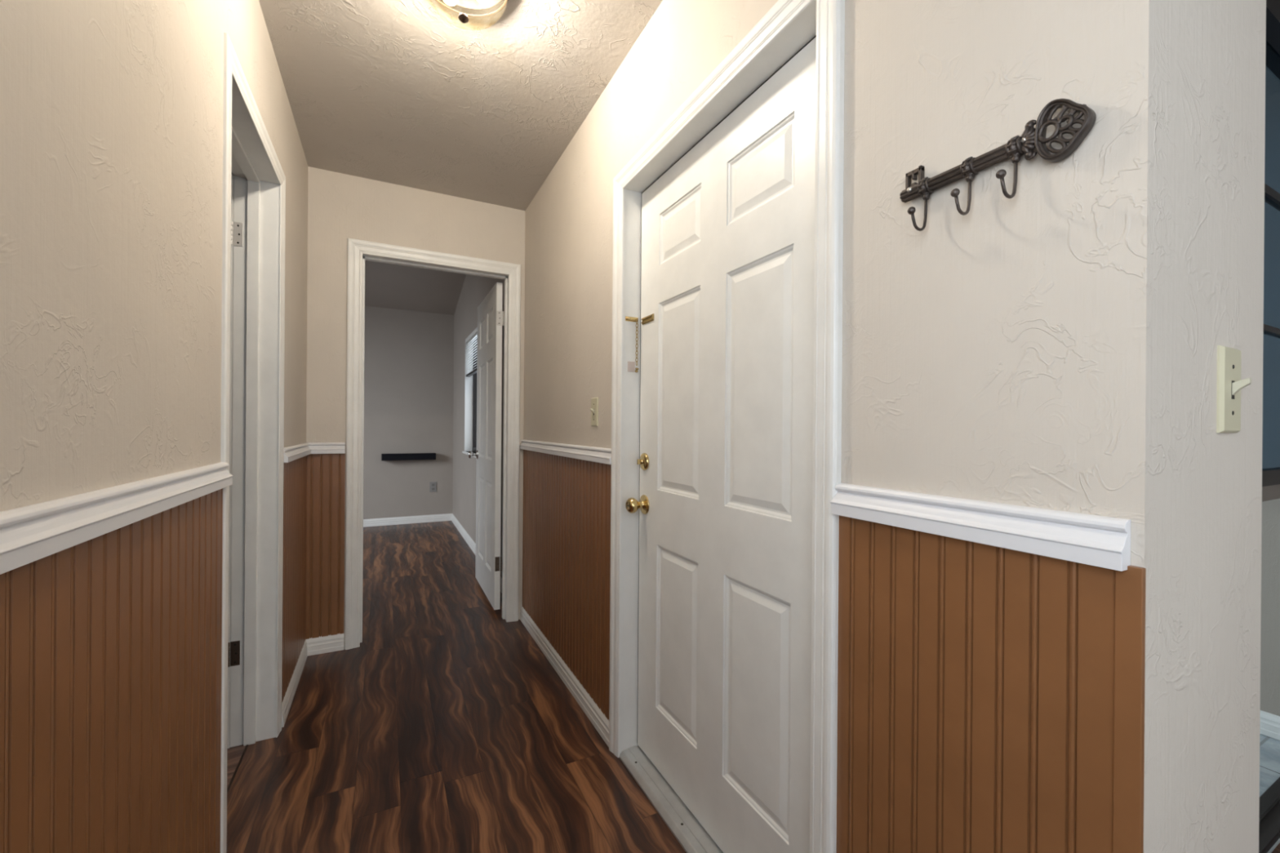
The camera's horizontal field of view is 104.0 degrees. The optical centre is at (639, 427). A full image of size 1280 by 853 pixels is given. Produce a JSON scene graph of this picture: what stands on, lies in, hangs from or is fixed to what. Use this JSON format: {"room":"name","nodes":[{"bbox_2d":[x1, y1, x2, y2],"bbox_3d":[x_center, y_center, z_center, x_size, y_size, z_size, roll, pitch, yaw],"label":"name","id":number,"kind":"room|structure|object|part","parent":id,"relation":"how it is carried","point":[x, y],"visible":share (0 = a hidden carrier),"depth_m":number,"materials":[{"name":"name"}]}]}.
{"room":"home hallway","nodes":[
{"label":"home hallway","id":0,"kind":"room"},
{"bbox_2d":[0,0,308,511],"bbox_3d":[-0.276,-0.070,-0.377,0.135,2.440,6.379,0,0,-27],"label":"wall","id":1,"kind":"structure","parent":0,"point":[111,111],"depth_m":0.74,"materials":[{"name":"beige paint"}]},
{"bbox_2d":[0,488,222,852],"bbox_3d":[-0.526,0.643,0.256,0.004,1.010,2.128,0,0,-27],"label":"wainscot","id":2,"kind":"structure","parent":1,"relation":"attached to","point":[111,642],"depth_m":0.73,"materials":[{"name":"brown wood"}]},
{"bbox_2d":[0,462,233,574],"bbox_3d":[-0.513,0.115,0.260,0.024,0.055,2.128,0,0,-27],"label":"chair rail","id":3,"kind":"object","parent":1,"relation":"attached to","point":[28,534],"visible":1,"depth_m":0.64,"materials":[{"name":"white paint"}]},
{"bbox_2d":[220,32,285,852],"bbox_3d":[-1.530,0.094,1.366,0.802,2.090,0.777,0,0,-27],"label":"door","id":4,"kind":"structure","parent":1,"relation":"in","point":[254,216],"depth_m":1.79,"materials":[{"name":"grey wood"}]},
{"bbox_3d":[-1.309,0.096,1.478,0.018,2.090,0.777,0,0,-27],"label":"casing","id":5,"kind":"part","parent":4,"relation":"part of","materials":[{"name":"white wood"}]},
{"bbox_2d":[281,455,306,702],"bbox_3d":[-1.515,0.604,2.196,0.004,0.950,0.674,0,0,-27],"label":"wainscot","id":6,"kind":"structure","parent":1,"relation":"attached to","point":[295,472],"depth_m":2.15,"materials":[{"name":"brown wood"}]},
{"bbox_2d":[281,639,307,727],"bbox_3d":[-1.515,1.096,2.200,0.014,0.085,0.672,0,0,-27],"label":"baseboard","id":7,"kind":"structure","parent":1,"relation":"attached to","point":[288,698],"depth_m":2.12,"materials":[{"name":"white wood"}]},
{"bbox_2d":[283,442,311,462],"bbox_3d":[-1.502,0.104,2.200,0.024,0.055,0.674,0,0,-27],"label":"chair rail","id":8,"kind":"object","parent":1,"relation":"attached to","point":[291,453],"visible":0.96,"depth_m":2.10,"materials":[{"name":"white paint"}]},
{"bbox_2d":[363,306,453,519],"bbox_3d":[-3.771,-0.681,5.382,3.560,3.600,0.100,0,0,-27],"label":"wall","id":9,"kind":"structure","parent":0,"point":[409,358],"depth_m":5.86,"materials":[{"name":"grey paint"}]},
{"bbox_2d":[363,513,452,527],"bbox_3d":[-3.769,1.077,5.327,3.337,0.085,0.014,0,0,-27],"label":"baseboard","id":10,"kind":"structure","parent":9,"relation":"attached to","point":[447,517],"depth_m":5.85,"materials":[{"name":"white wood"}]},
{"bbox_2d":[381,453,435,460],"bbox_3d":[-2.686,0.338,5.819,0.571,0.074,0.115,0,0,-27],"label":"floating shelf","id":11,"kind":"object","parent":9,"relation":"attached to","point":[398,456],"visible":1,"depth_m":5.77,"materials":[{"name":"black laminate"}]},
{"bbox_2d":[429,481,436,492],"bbox_3d":[-2.477,0.710,5.987,0.074,0.118,0.009,0,0,-27],"label":"power outlet","id":12,"kind":"object","parent":9,"relation":"attached to","point":[433,484],"visible":1,"depth_m":5.99,"materials":[{"name":"grey plastic"}]},
{"bbox_2d":[306,166,524,632],"bbox_3d":[-1.266,-0.080,2.763,1.223,2.440,0.116,0,0,-27],"label":"wall","id":13,"kind":"structure","parent":0,"point":[341,207],"depth_m":2.59,"materials":[{"name":"beige paint"}]},
{"bbox_2d":[306,632,344,656],"bbox_3d":[-1.595,1.096,2.528,0.170,0.085,0.014,0,0,-27],"label":"baseboard","id":14,"kind":"structure","parent":13,"relation":"attached to","point":[330,643],"depth_m":2.53,"materials":[{"name":"white wood"}]},
{"bbox_2d":[306,453,345,639],"bbox_3d":[-1.594,0.603,2.532,0.168,0.950,0.004,0,0,-27],"label":"wainscot","id":15,"kind":"structure","parent":13,"relation":"attached to","point":[326,473],"depth_m":2.53,"materials":[{"name":"brown wood"}]},
{"bbox_2d":[307,442,345,453],"bbox_3d":[-1.586,0.104,2.523,0.168,0.055,0.024,0,0,-27],"label":"chair rail","id":16,"kind":"object","parent":13,"relation":"attached to","point":[316,447],"visible":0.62,"depth_m":2.52,"materials":[{"name":"white paint"}]},
{"bbox_2d":[344,238,520,649],"bbox_3d":[-1.307,0.084,3.149,0.889,2.111,0.875,0,0,-27],"label":"door","id":17,"kind":"structure","parent":13,"relation":"in","point":[489,562],"depth_m":2.95,"materials":[{"name":"white paint"}]},
{"bbox_3d":[-1.210,0.195,3.622,0.066,0.064,0.064,0,0,-27],"label":"knob","id":18,"kind":"part","parent":17,"relation":"part of","materials":[{"name":"silver metal"}]},
{"bbox_2d":[226,520,1279,852],"bbox_3d":[-0.411,1.196,1.639,11.326,0.103,6.126,0,0,44],"label":"floor","id":19,"kind":"structure","parent":0,"point":[448,728],"depth_m":1.78,"materials":[{"name":"brown wood"}]},
{"bbox_2d":[258,0,1277,315],"bbox_3d":[-0.490,-1.745,1.448,5.820,0.905,10.080,0,0,-27],"label":"ceiling","id":20,"kind":"structure","parent":0,"point":[407,93],"depth_m":1.91,"materials":[{"name":"paint"}]},
{"bbox_2d":[435,0,508,23],"bbox_3d":[-0.498,-1.219,1.413,0.260,0.148,0.260,0,0,-27],"label":"ceiling light","id":21,"kind":"object","parent":20,"relation":"attached to","point":[465,8],"visible":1,"depth_m":1.51,"materials":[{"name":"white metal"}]},
{"bbox_3d":[-0.498,-1.272,1.413,0.235,0.019,0.235,0,0,-27],"label":"plate","id":22,"kind":"part","parent":21,"relation":"part of","materials":[{"name":"white glass"}]},
{"bbox_2d":[452,0,1193,852],"bbox_3d":[-0.804,-0.656,3.345,0.123,3.600,6.225,0,0,-27],"label":"wall","id":23,"kind":"structure","parent":0,"point":[1031,348],"depth_m":0.69,"materials":[{"name":"beige paint"}]},
{"bbox_2d":[462,326,477,457],"bbox_3d":[-1.525,-0.323,4.727,0.138,1.180,1.150,0,0,-27],"label":"window","id":24,"kind":"structure","parent":23,"relation":"in","point":[470,394],"depth_m":5.21,"materials":[{"name":"white glass"}]},
{"bbox_3d":[-1.547,0.257,4.718,0.098,0.020,1.150,0,0,-27],"label":"sill","id":25,"kind":"part","parent":24,"relation":"part of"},
{"bbox_2d":[466,328,477,377],"bbox_3d":[-1.544,-0.719,4.715,0.043,0.388,1.090,0,0,-27],"label":"window blind","id":26,"kind":"object","parent":24,"relation":"attached to","point":[473,335],"visible":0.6,"depth_m":4.89,"materials":[{"name":"white plastic"}]},
{"bbox_3d":[-1.545,-0.535,4.715,0.032,0.020,1.086,0,0,-27],"label":"rail","id":27,"kind":"part","parent":26,"relation":"part of","materials":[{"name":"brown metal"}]},
{"bbox_3d":[-1.543,-0.896,4.715,0.043,0.035,1.090,0,0,-27],"label":"head rail","id":28,"kind":"part","parent":26,"relation":"part of","materials":[{"name":"white plastic"}]},
{"bbox_3d":[-1.481,-0.333,4.749,0.040,1.160,1.110,0,0,-27],"label":"frame","id":29,"kind":"part","parent":24,"relation":"part of","materials":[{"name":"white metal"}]},
{"bbox_2d":[451,513,502,593],"bbox_3d":[-1.550,1.095,4.633,0.014,0.085,3.265,0,0,-27],"label":"baseboard","id":30,"kind":"structure","parent":23,"relation":"attached to","point":[468,539],"depth_m":5.00,"materials":[{"name":"white wood"}]},
{"bbox_2d":[520,604,608,746],"bbox_3d":[-0.407,1.105,2.391,0.014,0.085,1.337,0,0,-27],"label":"baseboard","id":31,"kind":"structure","parent":23,"relation":"attached to","point":[587,704],"depth_m":2.18,"materials":[{"name":"white wood"}]},
{"bbox_2d":[519,440,611,464],"bbox_3d":[-0.403,0.102,2.387,0.024,0.055,1.339,0,0,-27],"label":"chair rail","id":32,"kind":"object","parent":23,"relation":"attached to","point":[599,455],"visible":0.92,"depth_m":2.17,"materials":[{"name":"white paint"}]},
{"bbox_2d":[522,449,611,719],"bbox_3d":[-0.395,0.607,2.385,0.004,0.960,1.323,0,0,-27],"label":"wainscot","id":33,"kind":"structure","parent":23,"relation":"attached to","point":[566,513],"depth_m":2.19,"materials":[{"name":"brown wood"}]},
{"bbox_2d":[590,397,598,426],"bbox_3d":[-0.186,-0.062,1.966,0.021,0.112,0.066,0,0,-27],"label":"light switch","id":34,"kind":"object","parent":23,"relation":"attached to","point":[594,402],"visible":1,"depth_m":1.96,"materials":[{"name":"beige plastic"}]},
{"bbox_2d":[608,0,844,852],"bbox_3d":[0.184,0.131,1.377,0.141,2.043,1.001,0,0,-27],"label":"door","id":35,"kind":"structure","parent":23,"relation":"in","point":[728,220],"depth_m":1.28,"materials":[{"name":"white paint"}]},
{"bbox_2d":[625,315,639,372],"bbox_3d":[-0.025,-0.291,1.753,0.049,0.196,0.021,0,0,-27],"label":"chain","id":36,"kind":"object","parent":35,"relation":"hanging from","point":[631,365],"visible":1,"depth_m":1.76,"materials":[{"name":"gold metal"}]},
{"bbox_3d":[-0.031,-0.214,1.761,0.028,0.036,0.002,0,0,-27],"label":"plate","id":37,"kind":"part","parent":36,"relation":"part of","materials":[{"name":"beige"}]},
{"bbox_3d":[-0.011,-0.299,1.759,0.008,0.162,0.008,0,0,-10],"label":"chain","id":38,"kind":"part","parent":36,"relation":"part of","materials":[{"name":"gold metal"}]},
{"bbox_3d":[-0.013,0.267,1.721,0.066,0.068,0.068,0,0,-27],"label":"knob","id":39,"kind":"part","parent":35,"relation":"part of","materials":[{"name":"gold metal"}]},
{"bbox_2d":[835,515,1115,852],"bbox_3d":[0.445,0.653,0.736,0.004,1.003,0.388,0,0,-27],"label":"wainscot","id":40,"kind":"structure","parent":23,"relation":"attached to","point":[975,681],"depth_m":0.70,"materials":[{"name":"brown wood"}]},
{"bbox_2d":[830,483,1130,571],"bbox_3d":[0.443,0.128,0.727,0.024,0.055,0.399,0,0,-27],"label":"chair rail","id":41,"kind":"object","parent":23,"relation":"attached to","point":[1096,540],"visible":1,"depth_m":0.66,"materials":[{"name":"white paint"}]},
{"bbox_2d":[899,98,1096,231],"bbox_3d":[0.457,-0.346,0.677,0.053,0.105,0.239,0,0,-27],"label":"hook rail","id":42,"kind":"object","parent":23,"relation":"attached to","point":[1017,146],"visible":1,"depth_m":0.63,"materials":[{"name":"metal"}]},
{"bbox_2d":[1112,564,1146,852],"bbox_3d":[0.537,0.654,0.552,0.008,1.004,0.023,0,0,-27],"label":"strip","id":43,"kind":"object","parent":23,"relation":"attached to","point":[1130,584],"visible":1,"depth_m":0.55,"materials":[{"name":"brown wood"}]},
{"bbox_2d":[1186,0,1266,852],"bbox_3d":[0.130,-0.098,1.937,0.269,2.500,2.865,0,0,-27],"label":"wall","id":44,"kind":"structure","parent":0,"point":[1229,36],"depth_m":0.66,"materials":[{"name":"beige paint"}]},
{"bbox_2d":[1216,345,1251,432],"bbox_3d":[0.772,-0.049,0.645,0.066,0.112,0.021,0,0,-27],"label":"light switch","id":45,"kind":"object","parent":44,"relation":"attached to","point":[1229,384],"visible":1,"depth_m":0.64,"materials":[{"name":"beige plastic"}]},
{"bbox_2d":[1260,78,1279,716],"bbox_3d":[2.795,-0.127,1.256,0.120,2.600,6.500,0,0,-27],"label":"wall","id":46,"kind":"structure","parent":0,"point":[1270,534],"depth_m":1.90,"materials":[{"name":"blue paint"},{"name":"grey paint"}]},
{"bbox_2d":[1258,0,1279,852],"bbox_3d":[1.627,-0.081,1.356,1.871,2.490,0.070,0,0,-27],"label":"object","id":47,"kind":"structure","parent":46,"relation":"in","point":[1269,801],"depth_m":1.46,"materials":[{"name":"brown metal"}]},
{"bbox_3d":[1.642,0.009,1.370,1.830,2.270,0.034,0,0,-27],"label":"rail","id":48,"kind":"part","parent":47,"relation":"part of","materials":[{"name":"brown metal"}]},
{"bbox_3d":[1.641,0.187,1.370,1.830,0.043,0.030,0,0,-27],"label":"rail","id":49,"kind":"part","parent":47,"relation":"part of","materials":[{"name":"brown paint"}]},
{"bbox_2d":[1259,710,1279,740],"bbox_3d":[1.841,1.122,2.964,0.014,0.085,2.600,0,0,-27],"label":"baseboard","id":50,"kind":"structure","parent":46,"relation":"attached to","point":[1269,724],"depth_m":1.89,"materials":[{"name":"white wood"}]}
]}

